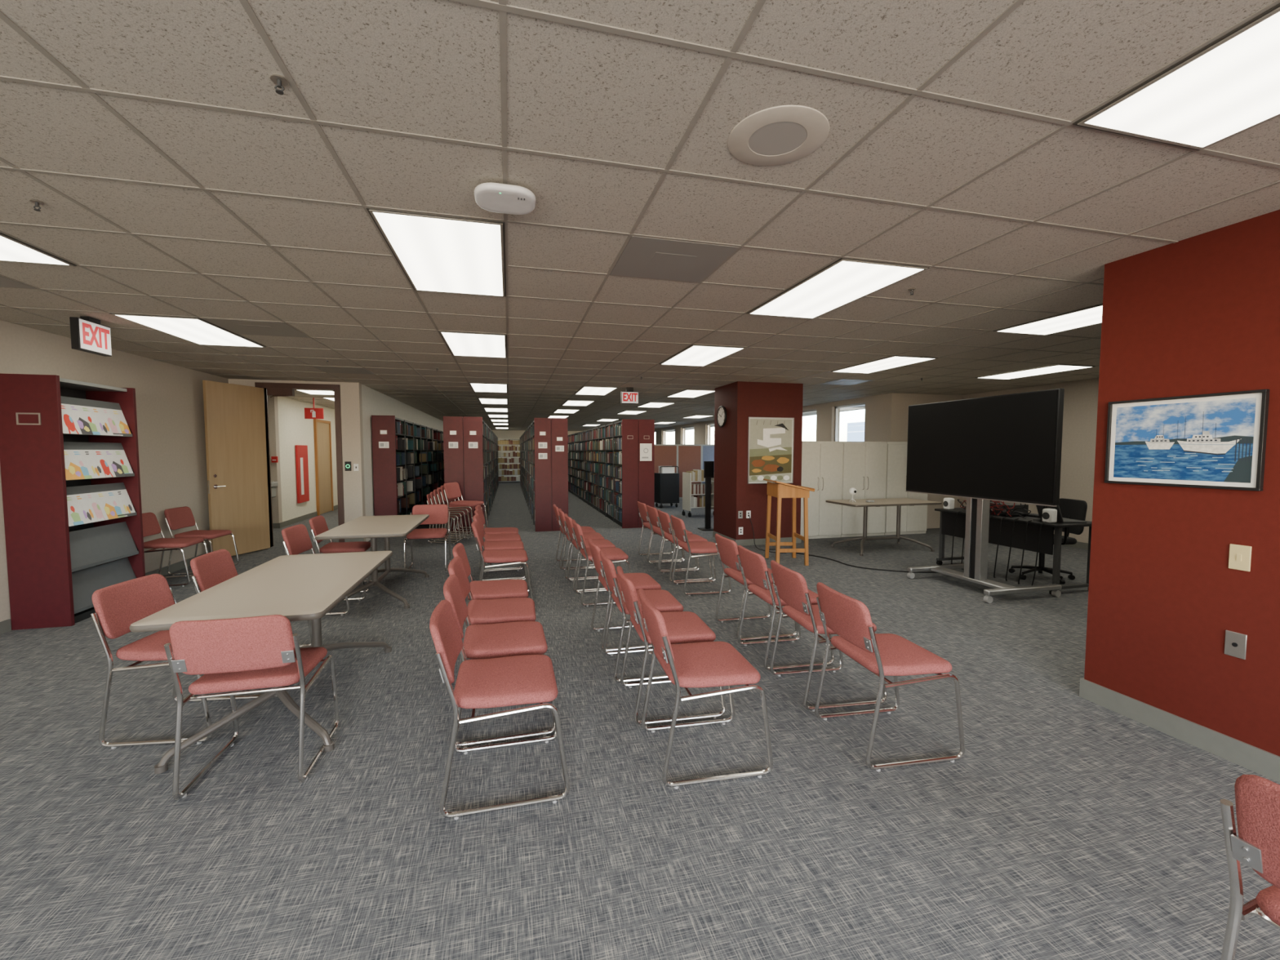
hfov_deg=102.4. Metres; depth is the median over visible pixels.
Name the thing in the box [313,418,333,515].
door
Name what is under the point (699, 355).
recessed light
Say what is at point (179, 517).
chair
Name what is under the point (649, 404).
recessed light
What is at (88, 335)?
exit sign
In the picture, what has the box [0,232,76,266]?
recessed light
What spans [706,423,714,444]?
window
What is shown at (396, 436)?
book
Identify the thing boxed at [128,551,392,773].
meeting table
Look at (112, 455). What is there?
magazine
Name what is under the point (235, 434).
door
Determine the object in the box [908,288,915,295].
sprinkler
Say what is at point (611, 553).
chair
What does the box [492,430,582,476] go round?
wall
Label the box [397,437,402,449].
book
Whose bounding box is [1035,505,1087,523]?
laptop
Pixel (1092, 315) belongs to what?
recessed light
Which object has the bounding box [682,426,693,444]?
window
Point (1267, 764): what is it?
baseboard
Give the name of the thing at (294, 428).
wall
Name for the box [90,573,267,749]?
chair
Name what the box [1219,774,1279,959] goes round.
chair
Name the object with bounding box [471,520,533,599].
chair
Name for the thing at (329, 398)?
recessed light
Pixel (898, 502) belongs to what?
table
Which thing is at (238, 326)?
ceiling vent
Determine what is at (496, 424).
recessed light
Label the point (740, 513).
power outlet
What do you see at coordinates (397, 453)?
book
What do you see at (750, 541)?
baseboard
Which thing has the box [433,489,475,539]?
chair
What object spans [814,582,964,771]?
chair
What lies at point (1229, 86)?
recessed light
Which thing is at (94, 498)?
magazine
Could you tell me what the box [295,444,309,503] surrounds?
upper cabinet
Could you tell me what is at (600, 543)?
chair
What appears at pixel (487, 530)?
chair
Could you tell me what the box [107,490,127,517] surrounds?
magazine
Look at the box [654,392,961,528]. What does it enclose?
wall
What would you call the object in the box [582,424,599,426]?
recessed light
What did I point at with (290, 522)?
baseboard
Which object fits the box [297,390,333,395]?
recessed light
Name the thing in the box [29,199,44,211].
sprinkler
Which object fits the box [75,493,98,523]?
magazine
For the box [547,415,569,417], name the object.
recessed light
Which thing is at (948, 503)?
speaker
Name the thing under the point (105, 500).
magazine
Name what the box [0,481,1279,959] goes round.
floor
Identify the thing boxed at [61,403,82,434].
magazine
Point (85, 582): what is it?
display shelf
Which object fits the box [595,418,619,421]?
recessed light
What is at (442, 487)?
chair
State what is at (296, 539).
chair
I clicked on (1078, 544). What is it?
baseboard
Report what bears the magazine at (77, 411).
on the magazine rack
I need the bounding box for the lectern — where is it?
[763,478,815,565]
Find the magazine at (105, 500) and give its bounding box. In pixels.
[97,491,118,519]
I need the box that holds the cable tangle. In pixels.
[951,499,1046,585]
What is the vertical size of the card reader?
0.150 m
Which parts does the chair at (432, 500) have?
backrest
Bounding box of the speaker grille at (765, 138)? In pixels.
[748,121,806,155]
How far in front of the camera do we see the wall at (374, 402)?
9.00 m
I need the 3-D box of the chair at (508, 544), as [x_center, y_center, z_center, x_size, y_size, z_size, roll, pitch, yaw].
[-1.536,0.792,5.688,0.576,0.803,0.493,-1,3,-14]
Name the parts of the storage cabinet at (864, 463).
door, door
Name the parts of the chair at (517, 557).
backrest, seat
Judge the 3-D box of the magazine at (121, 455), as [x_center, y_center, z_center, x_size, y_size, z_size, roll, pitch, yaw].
[-5.173,-0.169,5.141,0.080,0.262,0.200,-1,3,-14]
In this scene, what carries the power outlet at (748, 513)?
attached to the wall pillar
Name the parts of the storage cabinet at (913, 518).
door, door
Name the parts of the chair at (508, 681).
backrest, seat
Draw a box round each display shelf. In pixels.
[60,395,132,436]
[63,441,134,480]
[66,482,137,526]
[69,521,138,572]
[71,557,136,613]
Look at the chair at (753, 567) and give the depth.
3.63 m
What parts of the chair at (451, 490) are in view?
backrest, seat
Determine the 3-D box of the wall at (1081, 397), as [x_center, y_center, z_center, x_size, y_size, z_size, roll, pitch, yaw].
[7.793,-0.070,4.562,0.150,2.650,11.600,-1,3,-14]
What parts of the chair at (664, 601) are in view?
backrest, frame, seat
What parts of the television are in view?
leg, leg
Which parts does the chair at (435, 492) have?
backrest, seat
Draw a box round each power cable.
[748,514,786,553]
[780,547,937,573]
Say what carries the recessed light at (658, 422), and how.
in the ceiling
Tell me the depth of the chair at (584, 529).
6.64 m
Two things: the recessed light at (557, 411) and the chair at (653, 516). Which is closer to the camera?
the chair at (653, 516)
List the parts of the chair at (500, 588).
backrest, frame, seat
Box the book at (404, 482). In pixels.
[401,481,405,493]
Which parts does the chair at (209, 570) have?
backrest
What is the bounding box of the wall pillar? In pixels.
[713,381,803,539]
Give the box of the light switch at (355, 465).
[353,463,358,471]
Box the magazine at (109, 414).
[102,408,123,435]
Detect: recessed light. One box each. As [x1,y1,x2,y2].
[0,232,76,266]
[109,312,265,347]
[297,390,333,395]
[323,397,334,400]
[366,207,506,297]
[438,330,506,357]
[469,382,507,392]
[478,398,507,404]
[483,407,508,412]
[488,414,508,417]
[490,419,508,422]
[492,422,508,425]
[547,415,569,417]
[553,408,579,413]
[562,400,595,405]
[574,386,617,395]
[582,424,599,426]
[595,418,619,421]
[617,410,647,414]
[637,402,675,407]
[654,422,675,423]
[659,344,746,366]
[666,389,715,397]
[683,415,712,417]
[746,257,929,318]
[831,355,937,373]
[975,364,1093,379]
[992,303,1102,335]
[1072,3,1279,150]
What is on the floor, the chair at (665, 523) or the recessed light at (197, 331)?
the chair at (665, 523)
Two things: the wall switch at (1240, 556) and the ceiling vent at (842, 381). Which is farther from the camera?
the ceiling vent at (842, 381)
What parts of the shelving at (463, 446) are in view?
panel, panel, divider panel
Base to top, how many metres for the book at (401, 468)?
0.256 m
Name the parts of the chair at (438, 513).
seat, backrest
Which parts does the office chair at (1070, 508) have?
arm, arm, arm, stem, arm, armrest, seat, backrest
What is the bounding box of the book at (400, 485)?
[396,482,403,495]
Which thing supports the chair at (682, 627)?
on the floor
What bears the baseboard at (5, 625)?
attached to the wall at (170, 406)
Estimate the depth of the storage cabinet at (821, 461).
8.87 m
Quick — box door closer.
[266,387,294,397]
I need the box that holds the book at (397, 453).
[395,452,401,465]
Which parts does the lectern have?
leg, leg, leg, leg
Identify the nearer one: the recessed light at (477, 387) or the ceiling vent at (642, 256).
the ceiling vent at (642, 256)
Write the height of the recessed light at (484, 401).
0.009 m
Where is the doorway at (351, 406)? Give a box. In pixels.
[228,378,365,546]
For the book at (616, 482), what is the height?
0.209 m
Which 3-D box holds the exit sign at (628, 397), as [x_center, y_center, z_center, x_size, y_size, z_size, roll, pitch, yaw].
[-0.176,-1.445,8.831,0.300,0.280,0.064,-1,3,-14]
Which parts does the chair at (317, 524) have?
backrest, seat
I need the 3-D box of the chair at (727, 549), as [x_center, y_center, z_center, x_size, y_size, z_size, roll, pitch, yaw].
[0.952,0.868,4.342,0.576,0.803,0.493,-1,3,-12]
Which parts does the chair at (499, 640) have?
backrest, seat, frame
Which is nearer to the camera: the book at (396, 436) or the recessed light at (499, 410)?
the book at (396, 436)
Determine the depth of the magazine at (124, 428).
5.15 m
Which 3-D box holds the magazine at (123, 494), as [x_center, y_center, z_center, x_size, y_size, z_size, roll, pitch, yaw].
[-5.173,0.230,5.163,0.080,0.262,0.200,-1,3,-14]
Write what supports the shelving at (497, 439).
on the floor
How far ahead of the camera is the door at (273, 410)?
10.06 m
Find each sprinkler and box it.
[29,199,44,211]
[270,74,288,94]
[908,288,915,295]
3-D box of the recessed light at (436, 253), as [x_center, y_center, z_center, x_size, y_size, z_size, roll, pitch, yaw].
[-1.085,-1.253,2.966,0.600,0.009,1.210,-1,3,-14]
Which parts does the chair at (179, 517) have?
backrest, seat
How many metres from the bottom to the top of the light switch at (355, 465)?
0.115 m
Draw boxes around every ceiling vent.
[0,275,36,288]
[202,318,308,337]
[312,365,373,373]
[609,235,738,282]
[819,378,872,385]
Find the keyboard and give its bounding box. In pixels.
[1022,513,1039,517]
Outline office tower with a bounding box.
[846,421,864,441]
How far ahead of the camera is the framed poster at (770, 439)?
8.26 m
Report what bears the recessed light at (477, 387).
in the ceiling
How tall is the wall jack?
0.120 m
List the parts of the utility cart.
handle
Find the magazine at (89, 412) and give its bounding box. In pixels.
[81,405,103,435]
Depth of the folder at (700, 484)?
11.92 m
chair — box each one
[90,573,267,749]
[142,512,208,586]
[164,506,239,575]
[164,614,339,799]
[190,549,311,646]
[281,524,366,615]
[309,515,371,593]
[404,504,451,573]
[426,493,471,543]
[429,600,569,819]
[430,491,474,542]
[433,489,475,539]
[436,487,475,537]
[440,484,484,535]
[443,482,488,533]
[443,574,555,747]
[448,555,536,679]
[452,542,528,661]
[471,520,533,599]
[472,514,528,589]
[474,509,525,580]
[475,504,521,570]
[552,504,595,568]
[558,508,604,578]
[564,513,618,591]
[572,519,631,606]
[587,537,661,651]
[600,550,683,682]
[616,565,725,726]
[636,501,683,561]
[637,588,773,789]
[646,505,697,571]
[657,509,712,582]
[671,515,731,595]
[715,533,797,641]
[737,545,834,671]
[769,560,887,711]
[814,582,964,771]
[1008,497,1087,584]
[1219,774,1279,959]
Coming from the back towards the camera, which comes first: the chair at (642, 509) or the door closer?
the door closer
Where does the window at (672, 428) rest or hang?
in the wall at (886, 415)
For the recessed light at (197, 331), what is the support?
in the ceiling
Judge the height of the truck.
1.020 m
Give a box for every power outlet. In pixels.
[737,511,742,518]
[738,527,742,534]
[746,511,751,518]
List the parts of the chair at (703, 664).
backrest, seat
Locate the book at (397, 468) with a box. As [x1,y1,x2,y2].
[396,467,399,480]
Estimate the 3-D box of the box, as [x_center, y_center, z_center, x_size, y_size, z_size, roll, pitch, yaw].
[0.719,-0.281,13.911,0.370,0.185,0.270,-1,3,-20]
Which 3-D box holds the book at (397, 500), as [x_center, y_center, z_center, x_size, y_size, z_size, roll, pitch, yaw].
[-4.507,0.490,9.429,0.183,0.227,0.029,-1,3,-14]
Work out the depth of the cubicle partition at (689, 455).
16.00 m
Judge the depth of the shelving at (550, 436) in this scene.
9.70 m
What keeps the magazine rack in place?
on the floor
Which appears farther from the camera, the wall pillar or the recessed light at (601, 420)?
the recessed light at (601, 420)
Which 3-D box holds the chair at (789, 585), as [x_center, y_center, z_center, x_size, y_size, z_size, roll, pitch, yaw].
[1.150,0.929,3.240,0.576,0.803,0.493,-1,3,-9]
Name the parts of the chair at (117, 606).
backrest, seat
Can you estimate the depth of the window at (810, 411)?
12.48 m
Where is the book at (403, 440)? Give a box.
[402,439,404,449]
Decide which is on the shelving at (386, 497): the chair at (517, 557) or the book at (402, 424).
the book at (402, 424)
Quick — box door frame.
[254,382,345,546]
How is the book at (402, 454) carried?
on the shelving at (386, 497)
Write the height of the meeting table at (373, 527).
0.744 m
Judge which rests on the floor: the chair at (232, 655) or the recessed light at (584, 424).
the chair at (232, 655)
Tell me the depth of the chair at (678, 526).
5.46 m
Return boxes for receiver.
[989,501,1028,515]
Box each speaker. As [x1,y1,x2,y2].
[727,105,829,165]
[942,497,954,509]
[1042,508,1057,523]
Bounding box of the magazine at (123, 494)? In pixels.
[116,488,135,513]
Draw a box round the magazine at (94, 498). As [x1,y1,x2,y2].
[84,492,108,520]
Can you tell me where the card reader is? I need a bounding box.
[344,461,351,471]
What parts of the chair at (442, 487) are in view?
backrest, seat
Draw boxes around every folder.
[690,470,697,480]
[691,483,695,493]
[693,469,699,480]
[693,494,699,506]
[696,483,702,493]
[697,494,703,506]
[699,497,702,506]
[701,470,703,480]
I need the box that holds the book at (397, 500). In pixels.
[397,500,399,512]
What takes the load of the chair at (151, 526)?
on the floor
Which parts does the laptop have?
lid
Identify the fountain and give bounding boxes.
[271,480,278,497]
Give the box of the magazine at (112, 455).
[105,449,124,476]
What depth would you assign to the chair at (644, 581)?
3.97 m
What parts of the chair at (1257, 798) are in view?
backrest, seat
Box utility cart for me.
[654,466,679,507]
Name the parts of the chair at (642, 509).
backrest, seat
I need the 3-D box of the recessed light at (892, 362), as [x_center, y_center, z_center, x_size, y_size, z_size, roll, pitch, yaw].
[3.045,-1.452,6.527,0.600,0.009,1.210,-1,3,-14]
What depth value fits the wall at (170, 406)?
6.12 m
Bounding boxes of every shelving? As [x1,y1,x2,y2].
[371,415,444,515]
[443,416,498,533]
[497,439,520,481]
[520,417,568,531]
[568,418,654,528]
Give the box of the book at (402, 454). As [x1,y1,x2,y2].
[400,452,404,464]
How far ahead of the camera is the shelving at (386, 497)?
9.00 m
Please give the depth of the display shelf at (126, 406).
5.01 m
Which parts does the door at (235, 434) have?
handle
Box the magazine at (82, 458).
[72,449,95,479]
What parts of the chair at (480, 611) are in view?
backrest, frame, seat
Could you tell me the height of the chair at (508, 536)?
0.803 m
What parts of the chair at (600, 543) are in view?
backrest, seat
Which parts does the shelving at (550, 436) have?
divider panel, panel, panel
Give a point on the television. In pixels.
(1006, 447)
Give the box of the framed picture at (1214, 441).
[1104,389,1270,491]
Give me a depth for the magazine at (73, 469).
4.53 m
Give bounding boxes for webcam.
[848,488,857,502]
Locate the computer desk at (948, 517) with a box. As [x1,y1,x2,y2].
[934,507,1092,594]
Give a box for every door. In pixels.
[202,380,270,555]
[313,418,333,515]
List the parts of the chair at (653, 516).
backrest, seat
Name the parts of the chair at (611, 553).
backrest, seat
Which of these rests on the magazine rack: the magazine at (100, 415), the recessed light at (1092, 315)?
the magazine at (100, 415)
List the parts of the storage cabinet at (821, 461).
door, door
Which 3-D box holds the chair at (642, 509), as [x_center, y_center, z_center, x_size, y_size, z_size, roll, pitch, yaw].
[0.267,0.706,7.238,0.576,0.803,0.493,-1,3,-14]
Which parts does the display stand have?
post, panel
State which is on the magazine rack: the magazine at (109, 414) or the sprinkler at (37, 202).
the magazine at (109, 414)
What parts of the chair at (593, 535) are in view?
backrest, frame, seat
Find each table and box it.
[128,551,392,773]
[314,514,429,608]
[825,497,942,555]
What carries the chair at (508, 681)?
on the floor
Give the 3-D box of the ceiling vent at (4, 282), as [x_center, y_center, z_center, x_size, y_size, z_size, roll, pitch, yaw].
[-4.266,-1.266,3.102,0.588,0.005,0.588,-1,3,-14]
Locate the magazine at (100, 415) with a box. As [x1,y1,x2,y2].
[92,407,113,435]
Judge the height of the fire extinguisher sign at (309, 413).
0.430 m
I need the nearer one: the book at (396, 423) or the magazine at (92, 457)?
the magazine at (92, 457)
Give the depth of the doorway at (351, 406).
8.25 m
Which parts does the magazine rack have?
panel, panel, panel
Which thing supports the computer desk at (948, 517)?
on the floor
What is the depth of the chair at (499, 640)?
2.76 m
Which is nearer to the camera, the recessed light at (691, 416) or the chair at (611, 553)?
the chair at (611, 553)
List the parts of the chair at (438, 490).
backrest, seat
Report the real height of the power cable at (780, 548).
0.028 m
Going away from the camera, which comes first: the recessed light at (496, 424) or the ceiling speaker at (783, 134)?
the ceiling speaker at (783, 134)
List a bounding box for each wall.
[0,320,228,623]
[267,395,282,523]
[277,396,337,521]
[361,384,443,541]
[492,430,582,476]
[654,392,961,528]
[957,377,1098,542]
[1084,209,1279,756]
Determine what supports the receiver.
on the computer desk at (948, 517)
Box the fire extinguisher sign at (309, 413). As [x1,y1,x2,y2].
[304,397,324,418]
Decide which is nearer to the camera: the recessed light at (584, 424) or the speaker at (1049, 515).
the speaker at (1049, 515)
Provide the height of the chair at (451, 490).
0.803 m
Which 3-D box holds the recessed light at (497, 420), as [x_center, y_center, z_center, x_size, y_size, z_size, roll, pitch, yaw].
[-4.989,-2.111,18.314,0.600,0.009,1.210,-1,3,-14]
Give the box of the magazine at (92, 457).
[84,449,106,478]
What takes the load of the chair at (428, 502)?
on the floor
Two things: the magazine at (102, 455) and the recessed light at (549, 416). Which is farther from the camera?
the recessed light at (549, 416)
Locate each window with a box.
[662,428,675,444]
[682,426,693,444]
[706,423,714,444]
[802,409,816,413]
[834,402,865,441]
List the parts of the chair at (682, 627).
backrest, seat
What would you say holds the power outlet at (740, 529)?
attached to the wall pillar
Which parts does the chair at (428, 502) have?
backrest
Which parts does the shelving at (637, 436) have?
kick plate, divider panel, panel, panel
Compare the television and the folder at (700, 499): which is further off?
the folder at (700, 499)
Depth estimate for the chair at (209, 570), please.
3.56 m
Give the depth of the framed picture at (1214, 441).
2.64 m
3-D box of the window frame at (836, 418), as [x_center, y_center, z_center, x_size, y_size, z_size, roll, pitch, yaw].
[4.519,-0.857,11.022,0.060,1.500,1.100,-1,3,-14]
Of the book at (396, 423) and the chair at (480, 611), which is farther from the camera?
the book at (396, 423)
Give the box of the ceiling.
[0,0,1279,431]
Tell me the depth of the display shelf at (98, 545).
4.89 m
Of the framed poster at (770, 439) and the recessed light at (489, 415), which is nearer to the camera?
the framed poster at (770, 439)
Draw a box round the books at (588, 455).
[400,423,617,520]
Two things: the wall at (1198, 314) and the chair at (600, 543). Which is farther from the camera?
the chair at (600, 543)
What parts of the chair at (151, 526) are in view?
backrest, seat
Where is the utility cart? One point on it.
(666, 485)
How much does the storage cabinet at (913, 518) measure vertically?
1.680 m
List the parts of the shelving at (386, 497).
panel, divider panel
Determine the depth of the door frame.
8.14 m
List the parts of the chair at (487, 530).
backrest, frame, seat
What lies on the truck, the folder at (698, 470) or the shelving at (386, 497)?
the folder at (698, 470)
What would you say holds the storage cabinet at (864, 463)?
on the floor
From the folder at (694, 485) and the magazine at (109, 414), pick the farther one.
the folder at (694, 485)
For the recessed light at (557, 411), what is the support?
in the ceiling
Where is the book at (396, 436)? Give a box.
[395,435,397,449]
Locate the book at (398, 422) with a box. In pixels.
[395,421,400,433]
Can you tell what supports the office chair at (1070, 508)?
on the floor
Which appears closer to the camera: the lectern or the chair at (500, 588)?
the chair at (500, 588)
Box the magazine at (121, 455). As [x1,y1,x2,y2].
[115,449,133,473]
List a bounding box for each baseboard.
[0,551,210,634]
[272,504,337,528]
[344,537,363,542]
[712,531,801,546]
[1061,541,1088,549]
[1079,677,1279,782]
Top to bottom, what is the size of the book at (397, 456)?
0.202 m
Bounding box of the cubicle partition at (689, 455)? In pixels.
[654,444,714,499]
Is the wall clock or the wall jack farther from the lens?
the wall clock
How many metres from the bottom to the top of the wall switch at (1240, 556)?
0.120 m
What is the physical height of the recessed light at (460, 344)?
0.009 m
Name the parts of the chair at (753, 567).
backrest, seat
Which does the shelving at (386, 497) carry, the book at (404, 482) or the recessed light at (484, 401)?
the book at (404, 482)
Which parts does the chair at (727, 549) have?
backrest, seat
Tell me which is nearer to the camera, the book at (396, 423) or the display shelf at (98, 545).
the display shelf at (98, 545)
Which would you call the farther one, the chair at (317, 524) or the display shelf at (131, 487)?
the chair at (317, 524)
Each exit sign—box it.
[69,315,111,356]
[621,386,638,404]
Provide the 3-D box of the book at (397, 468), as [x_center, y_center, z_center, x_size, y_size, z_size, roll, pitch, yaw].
[-4.538,-0.103,9.495,0.200,0.245,0.051,-1,3,-14]
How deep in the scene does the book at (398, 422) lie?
9.59 m
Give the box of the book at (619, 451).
[618,451,622,463]
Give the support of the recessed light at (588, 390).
in the ceiling
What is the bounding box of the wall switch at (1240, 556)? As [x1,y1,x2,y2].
[1228,543,1251,571]
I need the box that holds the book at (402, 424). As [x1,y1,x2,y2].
[400,423,403,434]
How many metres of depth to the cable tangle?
5.94 m
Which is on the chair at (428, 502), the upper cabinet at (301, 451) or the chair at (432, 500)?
the chair at (432, 500)
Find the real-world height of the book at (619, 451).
0.258 m
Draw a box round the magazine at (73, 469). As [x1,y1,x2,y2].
[63,449,84,479]
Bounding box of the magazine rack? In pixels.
[0,373,145,630]
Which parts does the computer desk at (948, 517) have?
leg frame, modesty panel, leg frame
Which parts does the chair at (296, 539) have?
backrest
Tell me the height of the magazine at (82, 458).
0.262 m
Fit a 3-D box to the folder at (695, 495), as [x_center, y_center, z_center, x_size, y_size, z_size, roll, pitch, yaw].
[1.308,0.487,12.002,0.055,0.264,0.220,-1,3,-23]
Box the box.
[658,466,674,473]
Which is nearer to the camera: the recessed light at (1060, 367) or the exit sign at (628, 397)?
the recessed light at (1060, 367)
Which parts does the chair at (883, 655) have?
backrest, seat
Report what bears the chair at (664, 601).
on the floor
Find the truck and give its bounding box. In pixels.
[681,471,714,517]
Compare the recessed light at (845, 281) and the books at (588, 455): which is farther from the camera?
the books at (588, 455)
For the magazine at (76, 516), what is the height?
0.262 m
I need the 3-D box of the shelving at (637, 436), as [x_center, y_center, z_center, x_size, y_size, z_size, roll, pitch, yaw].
[-1.532,-0.449,16.006,0.650,2.130,12.218,-1,3,-14]
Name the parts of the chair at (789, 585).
backrest, seat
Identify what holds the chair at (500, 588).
on the floor
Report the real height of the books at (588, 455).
1.999 m
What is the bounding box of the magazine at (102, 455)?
[94,449,115,477]
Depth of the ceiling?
2.09 m
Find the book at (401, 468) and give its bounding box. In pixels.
[396,466,403,479]
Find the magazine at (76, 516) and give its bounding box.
[66,494,87,526]
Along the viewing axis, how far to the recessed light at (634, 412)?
14.46 m
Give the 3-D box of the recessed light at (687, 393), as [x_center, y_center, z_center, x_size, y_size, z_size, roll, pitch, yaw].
[0.961,-1.633,9.769,0.600,0.009,1.210,-1,3,-14]
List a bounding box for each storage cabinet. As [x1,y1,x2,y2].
[800,440,843,538]
[840,441,887,537]
[884,441,928,535]
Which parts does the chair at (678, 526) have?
backrest, seat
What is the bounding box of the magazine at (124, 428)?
[112,408,130,433]
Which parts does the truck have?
panel, panel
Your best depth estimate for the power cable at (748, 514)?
7.96 m
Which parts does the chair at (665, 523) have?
backrest, seat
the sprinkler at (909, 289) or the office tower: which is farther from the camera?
the office tower
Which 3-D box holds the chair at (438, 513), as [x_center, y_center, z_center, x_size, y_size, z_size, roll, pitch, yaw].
[-2.717,0.741,6.606,0.493,0.803,0.576,-1,3,-14]
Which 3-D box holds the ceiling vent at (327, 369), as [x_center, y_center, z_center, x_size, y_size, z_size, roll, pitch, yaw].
[-3.984,-1.480,6.943,0.588,0.005,0.588,-1,3,-14]
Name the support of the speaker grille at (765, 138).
attached to the ceiling speaker at (783, 134)
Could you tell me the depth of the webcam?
7.74 m
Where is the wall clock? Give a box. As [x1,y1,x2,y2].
[716,405,727,426]
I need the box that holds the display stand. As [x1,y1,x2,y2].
[697,461,714,530]
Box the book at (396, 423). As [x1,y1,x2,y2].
[395,422,397,433]
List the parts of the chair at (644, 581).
backrest, frame, seat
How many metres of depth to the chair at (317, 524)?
5.49 m
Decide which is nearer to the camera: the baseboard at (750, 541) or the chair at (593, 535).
the chair at (593, 535)
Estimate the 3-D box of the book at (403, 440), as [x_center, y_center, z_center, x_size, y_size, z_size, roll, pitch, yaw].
[-4.645,-0.685,9.954,0.176,0.196,0.050,-1,3,-14]
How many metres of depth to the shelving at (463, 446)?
9.31 m
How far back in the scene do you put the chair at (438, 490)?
8.41 m
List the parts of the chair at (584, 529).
backrest, seat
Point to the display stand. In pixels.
(708, 466)
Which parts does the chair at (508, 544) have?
backrest, frame, seat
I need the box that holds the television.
[906,388,1064,603]
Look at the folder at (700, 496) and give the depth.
11.95 m
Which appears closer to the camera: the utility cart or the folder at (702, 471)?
the folder at (702, 471)
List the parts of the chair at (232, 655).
backrest, seat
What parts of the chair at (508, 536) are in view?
backrest, frame, seat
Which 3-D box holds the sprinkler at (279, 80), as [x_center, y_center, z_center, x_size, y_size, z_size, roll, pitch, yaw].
[-1.061,-1.160,1.515,0.044,0.040,0.044,-1,3,-14]
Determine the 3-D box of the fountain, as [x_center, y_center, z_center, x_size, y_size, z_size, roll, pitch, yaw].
[-7.225,0.145,9.865,0.400,0.390,0.340,-1,3,-14]
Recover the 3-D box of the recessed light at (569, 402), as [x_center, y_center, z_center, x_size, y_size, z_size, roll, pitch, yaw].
[-1.413,-1.740,11.680,0.600,0.009,1.210,-1,3,-14]
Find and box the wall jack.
[1224,630,1247,659]
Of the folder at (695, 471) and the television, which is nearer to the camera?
the television
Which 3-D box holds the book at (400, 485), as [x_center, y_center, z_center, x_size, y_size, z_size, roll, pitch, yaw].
[-4.564,0.175,9.724,0.160,0.243,0.036,-1,3,-14]
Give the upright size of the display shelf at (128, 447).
0.337 m
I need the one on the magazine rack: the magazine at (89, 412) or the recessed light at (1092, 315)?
the magazine at (89, 412)
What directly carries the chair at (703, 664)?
on the floor
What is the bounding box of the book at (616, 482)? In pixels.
[615,480,618,491]
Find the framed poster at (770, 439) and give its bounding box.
[747,417,794,484]
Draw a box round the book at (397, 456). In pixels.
[395,454,399,465]
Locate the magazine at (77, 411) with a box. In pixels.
[70,404,93,435]

